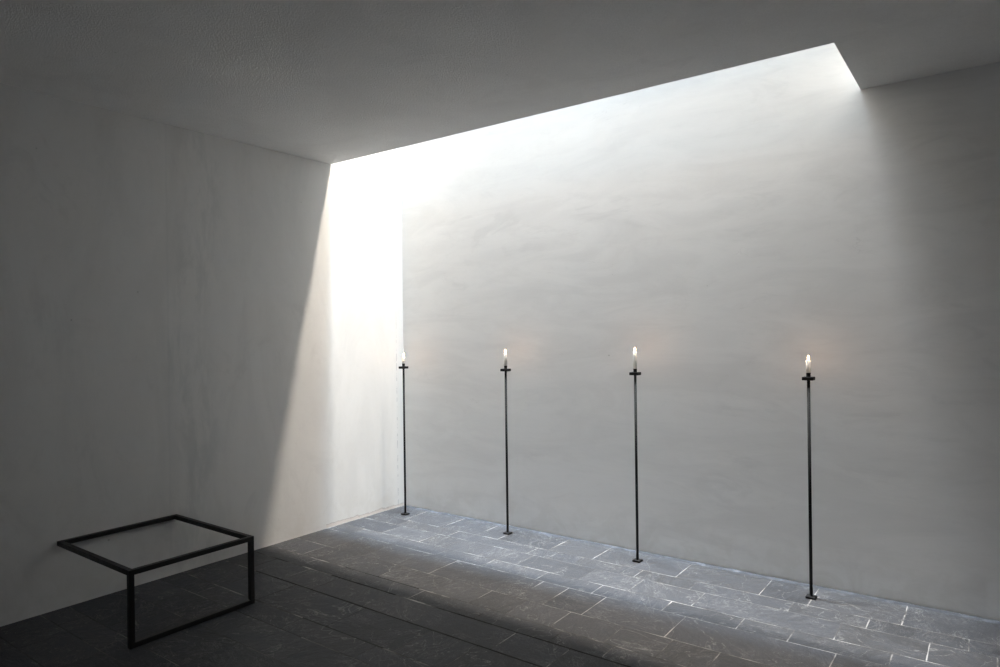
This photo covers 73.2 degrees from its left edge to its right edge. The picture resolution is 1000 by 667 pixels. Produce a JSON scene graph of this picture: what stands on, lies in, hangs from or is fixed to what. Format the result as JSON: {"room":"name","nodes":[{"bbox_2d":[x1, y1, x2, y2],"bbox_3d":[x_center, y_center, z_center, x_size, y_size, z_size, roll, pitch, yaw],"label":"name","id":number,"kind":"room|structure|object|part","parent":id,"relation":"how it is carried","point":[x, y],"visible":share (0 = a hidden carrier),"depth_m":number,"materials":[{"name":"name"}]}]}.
{"room":"church","nodes":[
{"label":"church","id":0,"kind":"room"},
{"bbox_2d":[0,83,403,626],"bbox_3d":[-3.184,-4.310,3.529,0.250,12.100,7.650,-1,0,36],"label":"wall","id":1,"kind":"structure","parent":0,"point":[207,328],"depth_m":4.58,"materials":[{"name":"paint"}]},
{"bbox_2d":[0,0,999,163],"bbox_3d":[-0.464,-1.586,1.400,6.600,0.300,7.400,-1,0,36],"label":"ceiling","id":2,"kind":"structure","parent":0,"point":[326,81],"depth_m":3.44,"materials":[{"name":"paint"}]},
{"bbox_2d":[0,506,999,666],"bbox_3d":[-0.441,1.615,1.376,6.593,0.021,7.340,-1,0,36],"label":"floor","id":3,"kind":"structure","parent":0,"point":[43,643],"depth_m":3.80,"materials":[{"name":"stone"}]},
{"bbox_2d":[57,514,254,648],"bbox_3d":[-2.047,1.423,4.011,0.892,0.402,0.724,-1,0,36],"label":"table","id":4,"kind":"object","parent":3,"relation":"on","point":[66,544],"visible":1,"depth_m":3.82,"materials":[{"name":"black paint"}]},
{"bbox_3d":[-2.256,1.238,3.731,0.839,0.027,0.027,-1,0,36],"label":"rail","id":5,"kind":"part","parent":4,"relation":"part of","materials":[{"name":"black metal"}]},
{"bbox_3d":[-2.398,1.240,4.268,0.026,0.027,0.724,-1,0,36],"label":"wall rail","id":6,"kind":"part","parent":4,"relation":"part of","materials":[{"name":"black metal"}]},
{"bbox_3d":[-1.905,1.422,3.474,0.027,0.350,0.027,-1,0,36],"label":"leg","id":7,"kind":"part","parent":4,"relation":"part of","materials":[{"name":"black paint"}]},
{"bbox_3d":[-1.701,1.231,3.755,0.027,0.027,0.724,-1,0,36],"label":"rail","id":8,"kind":"part","parent":4,"relation":"part of","materials":[{"name":"black metal"}]},
{"bbox_3d":[-1.696,1.607,3.755,0.027,0.026,0.724,-1,0,36],"label":"foot rail","id":9,"kind":"part","parent":4,"relation":"part of","materials":[{"name":"black metal"}]},
{"bbox_3d":[-1.843,1.233,4.292,0.839,0.027,0.027,-1,0,36],"label":"rail","id":10,"kind":"part","parent":4,"relation":"part of","materials":[{"name":"black metal"}]},
{"bbox_3d":[-1.492,1.417,4.036,0.027,0.350,0.027,-1,0,36],"label":"leg","id":11,"kind":"part","parent":4,"relation":"part of","materials":[{"name":"black paint"}]},
{"bbox_2d":[399,364,409,515],"bbox_3d":[-0.850,0.939,5.988,0.062,1.342,0.062,-1,0,36],"label":"candle stand","id":12,"kind":"object","parent":3,"relation":"on","point":[403,366],"visible":1,"depth_m":5.98,"materials":[{"name":"metal"}]},
{"bbox_2d":[500,366,511,534],"bbox_3d":[0.053,0.927,5.375,0.062,1.342,0.062,-1,0,36],"label":"candle stand","id":13,"kind":"object","parent":3,"relation":"on","point":[505,369],"visible":1,"depth_m":5.37,"materials":[{"name":"metal"}]},
{"bbox_2d":[504,350,506,365],"bbox_3d":[0.044,0.193,5.375,0.028,0.134,0.028,-1,0,36],"label":"candle","id":14,"kind":"object","parent":13,"relation":"on","point":[505,353],"visible":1,"depth_m":5.36,"materials":[{"name":"white wax"}]},
{"bbox_2d":[629,369,642,562],"bbox_3d":[0.950,0.916,4.689,0.062,1.342,0.062,-1,0,36],"label":"candle stand","id":15,"kind":"object","parent":3,"relation":"on","point":[635,373],"visible":1,"depth_m":4.68,"materials":[{"name":"metal"}]},
{"bbox_2d":[633,348,636,368],"bbox_3d":[0.940,0.172,4.689,0.028,0.152,0.028,-1,0,36],"label":"candle","id":16,"kind":"object","parent":15,"relation":"on","point":[634,353],"visible":1,"depth_m":4.68,"materials":[{"name":"white wax"}]},
{"bbox_3d":[0.942,0.280,4.689,0.062,0.020,0.062,-1,0,36],"label":"drip plate","id":17,"kind":"part","parent":15,"relation":"part of","materials":[{"name":"metal"}]},
{"bbox_3d":[0.958,1.581,4.689,0.054,0.012,0.054,-1,0,36],"label":"plate","id":18,"kind":"part","parent":15,"relation":"part of","materials":[{"name":"metal"}]},
{"bbox_2d":[802,373,816,599],"bbox_3d":[1.847,0.905,4.012,0.062,1.342,0.062,-1,0,36],"label":"candle stand","id":19,"kind":"object","parent":3,"relation":"on","point":[807,377],"visible":1,"depth_m":4.00,"materials":[{"name":"metal"}]},
{"bbox_2d":[806,355,810,372],"bbox_3d":[1.838,0.183,4.012,0.028,0.108,0.028,-1,0,36],"label":"candle","id":20,"kind":"object","parent":19,"relation":"on","point":[808,362],"visible":1,"depth_m":4.00,"materials":[{"name":"white wax"}]},
{"bbox_3d":[1.839,0.268,4.012,0.062,0.020,0.062,-1,0,36],"label":"drip plate","id":21,"kind":"part","parent":19,"relation":"part of","materials":[{"name":"metal"}]},
{"bbox_3d":[1.855,1.569,4.012,0.054,0.012,0.054,-1,0,36],"label":"plate","id":22,"kind":"part","parent":19,"relation":"part of","materials":[{"name":"metal"}]},
{"bbox_2d":[401,43,999,620],"bbox_3d":[1.867,-4.374,4.408,6.850,12.100,0.250,-1,0,36],"label":"wall","id":23,"kind":"structure","parent":0,"point":[729,228],"depth_m":4.51,"materials":[{"name":"paint"}]},
{"bbox_2d":[402,505,999,623],"bbox_3d":[1.748,1.622,4.353,6.580,0.092,0.054,-1,0,36],"label":"trim","id":24,"kind":"structure","parent":23,"relation":"attached to","point":[417,508],"depth_m":4.49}
]}

